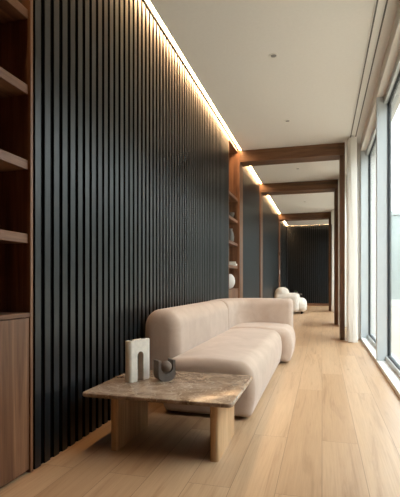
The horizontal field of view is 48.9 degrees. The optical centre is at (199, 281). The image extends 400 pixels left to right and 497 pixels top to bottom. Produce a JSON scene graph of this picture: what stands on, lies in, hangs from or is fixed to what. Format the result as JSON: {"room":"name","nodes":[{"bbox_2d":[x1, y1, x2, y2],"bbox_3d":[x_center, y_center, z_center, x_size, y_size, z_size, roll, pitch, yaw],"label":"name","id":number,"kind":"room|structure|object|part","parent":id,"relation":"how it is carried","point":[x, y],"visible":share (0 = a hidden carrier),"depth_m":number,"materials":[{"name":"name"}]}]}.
{"room":"living room","nodes":[
{"label":"living room","id":0,"kind":"room"},
{"bbox_2d":[33,0,285,468],"bbox_3d":[1.372,-0.725,10.626,0.087,3.450,17.188,0,0,15],"label":"wall","id":1,"kind":"structure","parent":0,"point":[131,156],"depth_m":3.21,"materials":[{"name":"black wood"}]},
{"bbox_2d":[229,142,344,339],"bbox_3d":[1.457,-0.725,8.028,2.238,3.450,0.350,0,0,15],"label":"trim","id":2,"kind":"structure","parent":1,"relation":"attached to","point":[332,151],"depth_m":7.91,"materials":[{"name":"brown wood"}]},
{"bbox_3d":[0.575,-0.725,8.272,0.408,3.450,0.350,0,0,15],"label":"post","id":3,"kind":"part","parent":2,"relation":"part of","materials":[{"name":"brown wood"}]},
{"bbox_3d":[2.498,-0.598,7.739,0.078,3.195,0.346,0,0,15],"label":"post","id":4,"kind":"part","parent":2,"relation":"part of","materials":[{"name":"brown wood"}]},
{"bbox_2d":[259,179,337,324],"bbox_3d":[2.366,-0.725,10.759,1.911,3.450,0.440,0,0,15],"label":"trim","id":5,"kind":"structure","parent":1,"relation":"attached to","point":[321,186],"depth_m":10.56,"materials":[{"name":"brown wood"}]},
{"bbox_3d":[1.493,-0.725,11.001,0.098,3.450,0.440,0,0,15],"label":"post","id":6,"kind":"part","parent":5,"relation":"part of","materials":[{"name":"brown wood"}]},
{"bbox_3d":[3.249,-0.598,10.514,0.078,3.195,0.436,0,0,15],"label":"post","id":7,"kind":"part","parent":5,"relation":"part of","materials":[{"name":"brown wood"}]},
{"bbox_2d":[278,212,330,310],"bbox_3d":[3.647,-0.725,15.489,1.853,3.450,0.400,0,0,15],"label":"trim","id":8,"kind":"structure","parent":1,"relation":"attached to","point":[317,215],"depth_m":15.22,"materials":[{"name":"brown wood"}]},
{"bbox_3d":[2.802,-0.725,15.723,0.098,3.450,0.400,0,0,15],"label":"post","id":9,"kind":"part","parent":8,"relation":"part of","materials":[{"name":"brown wood"}]},
{"bbox_3d":[4.503,-0.598,15.251,0.078,3.195,0.396,0,0,15],"label":"post","id":10,"kind":"part","parent":8,"relation":"part of","materials":[{"name":"brown wood"}]},
{"bbox_2d":[0,306,399,496],"bbox_3d":[1.696,1.050,7.987,2.900,0.100,22.500,0,0,15],"label":"floor","id":11,"kind":"structure","parent":0,"point":[326,422],"depth_m":2.67,"materials":[{"name":"brown wood"}]},
{"bbox_2d":[0,0,32,487],"bbox_3d":[-1.209,-0.700,1.844,0.370,3.400,1.108,0,0,15],"label":"bookcase","id":12,"kind":"object","parent":11,"relation":"on","point":[16,16],"visible":1,"depth_m":2.31,"materials":[{"name":"brown wood"}]},
{"bbox_3d":[-1.206,-1.405,1.843,0.336,0.050,1.064,0,0,15],"label":"shelf","id":13,"kind":"part","parent":12,"relation":"part of","materials":[{"name":"brown wood"}]},
{"bbox_3d":[-1.206,-1.009,1.843,0.336,0.050,1.064,0,0,15],"label":"shelf","id":14,"kind":"part","parent":12,"relation":"part of","materials":[{"name":"brown wood"}]},
{"bbox_3d":[-1.206,-0.614,1.843,0.336,0.050,1.064,0,0,15],"label":"shelf","id":15,"kind":"part","parent":12,"relation":"part of","materials":[{"name":"brown wood"}]},
{"bbox_3d":[-1.206,-0.228,1.843,0.336,0.050,1.064,0,0,15],"label":"shelf","id":16,"kind":"part","parent":12,"relation":"part of","materials":[{"name":"brown wood"}]},
{"bbox_3d":[-0.975,0.584,2.055,0.020,0.793,0.526,0,0,15],"label":"door","id":17,"kind":"part","parent":12,"relation":"part of","materials":[{"name":"brown wood"}]},
{"bbox_2d":[82,370,252,461],"bbox_3d":[-0.167,0.825,2.820,0.908,0.350,0.745,0,0,15],"label":"coffee table","id":18,"kind":"object","parent":11,"relation":"on","point":[219,392],"visible":0.84,"depth_m":2.64,"materials":[{"name":"brown stone"}]},
{"bbox_3d":[-0.445,0.837,2.840,0.050,0.326,0.485,0,0,15],"label":"leg","id":19,"kind":"part","parent":18,"relation":"part of","materials":[{"name":"brown wood"}]},
{"bbox_2d":[125,338,148,382],"bbox_3d":[-0.414,0.515,2.917,0.056,0.276,0.196,0,0,37],"label":"sculpture","id":20,"kind":"object","parent":18,"relation":"on","point":[136,350],"visible":1,"depth_m":2.87,"materials":[{"name":"stone"}]},
{"bbox_2d":[154,358,174,381],"bbox_3d":[-0.230,0.582,2.905,0.120,0.136,0.104,0,0,-29],"label":"sculpture","id":21,"kind":"object","parent":18,"relation":"on","point":[164,371],"visible":1,"depth_m":2.88,"materials":[{"name":"grey stone"}]},
{"bbox_3d":[0.141,0.837,2.677,0.050,0.326,0.485,0,0,15],"label":"leg","id":22,"kind":"part","parent":18,"relation":"part of","materials":[{"name":"brown wood"}]},
{"bbox_2d":[145,298,294,416],"bbox_3d":[0.408,0.614,4.827,1.102,0.772,3.262,0,0,15],"label":"sectional sofa","id":23,"kind":"object","parent":11,"relation":"on","point":[234,336],"visible":0.88,"depth_m":3.90,"materials":[{"name":"beige fabric"}]},
{"bbox_3d":[-0.062,0.603,4.586,0.324,0.750,2.005,0,0,15],"label":"backrest","id":24,"kind":"part","parent":23,"relation":"part of","materials":[{"name":"beige fabric"}]},
{"bbox_3d":[0.344,0.774,4.336,0.727,0.416,2.280,0,0,15],"label":"seat","id":25,"kind":"part","parent":23,"relation":"part of","materials":[{"name":"beige fabric"}]},
{"bbox_3d":[0.628,0.603,6.041,1.404,0.750,0.670,0,0,-27],"label":"corner backrest","id":26,"kind":"part","parent":23,"relation":"part of","materials":[{"name":"beige fabric"}]},
{"bbox_3d":[0.800,0.768,5.779,0.855,0.429,0.755,0,0,15],"label":"seat","id":27,"kind":"part","parent":23,"relation":"part of","materials":[{"name":"beige fabric"}]},
{"bbox_2d":[229,138,237,297],"bbox_3d":[0.410,-0.700,7.686,0.370,3.400,0.868,0,0,15],"label":"bookcase","id":28,"kind":"object","parent":11,"relation":"on","point":[233,292],"visible":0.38,"depth_m":7.76,"materials":[{"name":"brown wood"}]},
{"bbox_2d":[229,228,233,240],"bbox_3d":[0.542,-0.821,7.757,0.120,0.240,0.120,0,0,15],"label":"vase","id":29,"kind":"object","parent":28,"relation":"on","point":[231,234],"visible":0.76,"depth_m":7.71,"materials":[{"name":"grey ceramic"}]},
{"bbox_3d":[0.520,0.561,7.447,0.020,0.838,0.417,0,0,15],"label":"door","id":30,"kind":"part","parent":28,"relation":"part of","materials":[{"name":"brown wood"}]},
{"bbox_2d":[229,274,234,287],"bbox_3d":[0.509,-0.013,7.766,0.224,0.255,0.224,0,0,15],"label":"vase","id":31,"kind":"object","parent":28,"relation":"on","point":[231,277],"visible":0.46,"depth_m":7.68,"materials":[{"name":"white ceramic"}]},
{"bbox_3d":[0.417,-2.385,7.695,0.338,0.030,0.846,0,0,15],"label":"panel","id":32,"kind":"part","parent":28,"relation":"part of","materials":[{"name":"brown wood"}]},
{"bbox_3d":[0.416,-1.495,7.696,0.336,0.050,0.846,0,0,15],"label":"shelf","id":33,"kind":"part","parent":28,"relation":"part of","materials":[{"name":"brown wood"}]},
{"bbox_3d":[0.416,-1.095,7.696,0.336,0.050,0.846,0,0,15],"label":"shelf","id":34,"kind":"part","parent":28,"relation":"part of","materials":[{"name":"brown wood"}]},
{"bbox_3d":[0.416,-0.675,7.696,0.336,0.050,0.846,0,0,15],"label":"shelf","id":35,"kind":"part","parent":28,"relation":"part of","materials":[{"name":"brown wood"}]},
{"bbox_3d":[0.416,-0.265,7.696,0.336,0.050,0.846,0,0,15],"label":"shelf","id":36,"kind":"part","parent":28,"relation":"part of","materials":[{"name":"brown wood"}]},
{"bbox_3d":[0.633,0.561,7.855,0.020,0.838,0.417,0,0,15],"label":"door","id":37,"kind":"part","parent":28,"relation":"part of","materials":[{"name":"brown wood"}]},
{"bbox_2d":[274,287,306,313],"bbox_3d":[2.940,0.586,14.232,1.000,0.828,1.100,0,0,15],"label":"armchair","id":38,"kind":"object","parent":11,"relation":"on","point":[299,304],"visible":0.52,"depth_m":13.80,"materials":[{"name":"beige fabric"}]},
{"bbox_3d":[2.666,0.536,14.292,0.440,0.728,0.930,0,0,15],"label":"backrest","id":39,"kind":"part","parent":38,"relation":"part of","materials":[{"name":"beige fabric"}]},
{"bbox_3d":[2.737,0.654,13.894,0.750,0.592,0.340,0,0,15],"label":"armrest","id":40,"kind":"part","parent":38,"relation":"part of","materials":[{"name":"beige fabric"}]},
{"bbox_3d":[3.094,0.725,14.189,0.680,0.450,0.760,0,0,15],"label":"seat","id":41,"kind":"part","parent":38,"relation":"part of","materials":[{"name":"beige fabric"}]},
{"bbox_2d":[149,0,399,225],"bbox_3d":[1.709,-2.460,8.036,2.900,0.120,22.400,0,0,15],"label":"ceiling","id":42,"kind":"structure","parent":0,"point":[313,82],"depth_m":4.90,"materials":[{"name":"white paint"}]},
{"bbox_2d":[144,0,240,149],"bbox_3d":[-0.210,-2.416,4.650,0.054,0.029,7.010,0,0,15],"label":"light strip","id":43,"kind":"object","parent":42,"relation":"attached to","point":[148,3],"visible":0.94,"depth_m":4.81,"materials":[{"name":"white plastic"}]},
{"bbox_2d":[249,166,261,183],"bbox_3d":[1.156,-2.416,9.579,0.054,0.029,2.440,0,0,15],"label":"light strip","id":44,"kind":"object","parent":42,"relation":"attached to","point":[252,170],"visible":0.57,"depth_m":9.86,"materials":[{"name":"white plastic"}]},
{"bbox_2d":[269,53,277,57],"bbox_3d":[0.779,-2.397,4.661,0.100,0.006,0.100,0,0,15],"label":"recessed light","id":45,"kind":"object","parent":42,"relation":"in","point":[272,55],"visible":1,"depth_m":4.65,"materials":[{"name":"grey metal"}]},
{"bbox_2d":[332,210,333,311],"bbox_3d":[4.485,-0.702,14.717,0.165,3.379,0.576,0,0,15],"label":"curtain","id":46,"kind":"object","parent":42,"relation":"hanging from","point":[332,210],"visible":0.46,"depth_m":14.50,"materials":[{"name":"white fabric"}]},
{"bbox_2d":[338,175,345,326],"bbox_3d":[3.222,-0.702,9.972,0.170,3.379,0.556,0,0,15],"label":"curtain","id":47,"kind":"object","parent":42,"relation":"hanging from","point":[345,175],"visible":0.17,"depth_m":9.71,"materials":[{"name":"white fabric"}]},
{"bbox_2d":[349,0,378,137],"bbox_3d":[1.096,-2.396,2.249,0.032,0.008,10.880,0,0,15],"label":"track","id":48,"kind":"object","parent":42,"relation":"attached to","point":[376,1],"visible":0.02,"depth_m":4.72,"materials":[{"name":"white metal"}]},
{"bbox_2d":[346,135,357,342],"bbox_3d":[2.534,-0.702,7.340,0.180,3.379,0.356,0,0,15],"label":"curtain","id":49,"kind":"object","parent":48,"relation":"hanging from","point":[352,203],"visible":1,"depth_m":7.20,"materials":[{"name":"white fabric"}]},
{"bbox_2d":[355,0,388,136],"bbox_3d":[1.173,-2.396,2.228,0.032,0.008,10.880,0,0,15],"label":"track","id":50,"kind":"object","parent":42,"relation":"attached to","point":[386,1],"visible":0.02,"depth_m":4.70,"materials":[{"name":"white metal"}]},
{"bbox_2d":[286,224,331,303],"bbox_3d":[4.848,-0.725,18.627,2.510,3.450,0.090,0,0,15],"label":"wall","id":51,"kind":"structure","parent":0,"point":[307,246],"depth_m":18.66,"materials":[{"name":"black wood"}]},
{"bbox_2d":[307,303,331,305],"bbox_3d":[4.722,0.950,18.628,2.093,0.100,0.055,0,0,15],"label":"baseboard","id":52,"kind":"structure","parent":51,"relation":"attached to","point":[308,304],"depth_m":18.53,"materials":[{"name":"brown wood"}]},
{"bbox_2d":[357,143,360,339],"bbox_3d":[2.944,-0.700,7.812,0.300,3.400,0.470,0,0,15],"label":"wall","id":53,"kind":"structure","parent":0,"point":[358,145],"depth_m":7.62,"materials":[{"name":"white paint"}]},
{"bbox_2d":[346,2,399,203],"bbox_3d":[2.930,-2.385,7.593,0.310,0.270,22.200,0,0,15],"label":"trim","id":54,"kind":"structure","parent":53,"relation":"attached to","point":[393,47],"depth_m":4.87,"materials":[{"name":"white paint"}]},
{"label":"outside","id":55,"kind":"structure","parent":0,"visible":0},
{"bbox_2d":[391,306,399,359],"bbox_3d":[37.383,1.200,20.767,59.050,0.300,120.000,0,0,15],"label":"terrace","id":56,"kind":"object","parent":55,"point":[395,310],"depth_m":9.53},
{"bbox_2d":[391,211,399,305],"bbox_3d":[13.121,-1.035,20.748,10.000,4.170,5.200,0,0,15],"label":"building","id":57,"kind":"structure","parent":56,"relation":"on","point":[395,241],"depth_m":19.39,"materials":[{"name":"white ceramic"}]},
{"bbox_3d":[0.619,-0.700,-0.742,0.310,3.400,4.900,0,0,15],"label":"wall","id":58,"kind":"structure","parent":0,"visible":0},
{"bbox_2d":[360,51,399,397],"bbox_3d":[2.055,-0.625,4.606,0.220,3.250,6.195,0,0,15],"label":"window","id":59,"kind":"structure","parent":58,"relation":"in","point":[377,160],"depth_m":5.34,"materials":[{"name":"clear glass"}]},
{"bbox_3d":[2.598,-0.630,6.445,0.012,3.060,2.210,0,0,15],"label":"pane","id":60,"kind":"part","parent":59,"relation":"part of","materials":[{"name":"clear glass"}]},
{"bbox_3d":[2.056,0.978,4.608,0.220,0.045,6.180,0,0,15],"label":"sill","id":61,"kind":"part","parent":59,"relation":"part of","materials":[{"name":"white paint"}]},
{"bbox_3d":[1.991,-0.630,4.258,0.012,3.060,2.210,0,0,15],"label":"pane","id":62,"kind":"part","parent":59,"relation":"part of","materials":[{"name":"clear glass"}]},
{"bbox_3d":[3.648,-0.700,10.351,0.300,3.400,0.700,0,0,15],"label":"wall","id":63,"kind":"structure","parent":0,"visible":0},
{"bbox_2d":[346,204,346,260],"bbox_3d":[4.303,-0.625,12.712,0.220,3.250,4.210,0,0,15],"label":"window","id":64,"kind":"structure","parent":63,"relation":"in","point":[346,204],"depth_m":12.70,"materials":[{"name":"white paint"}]}
]}

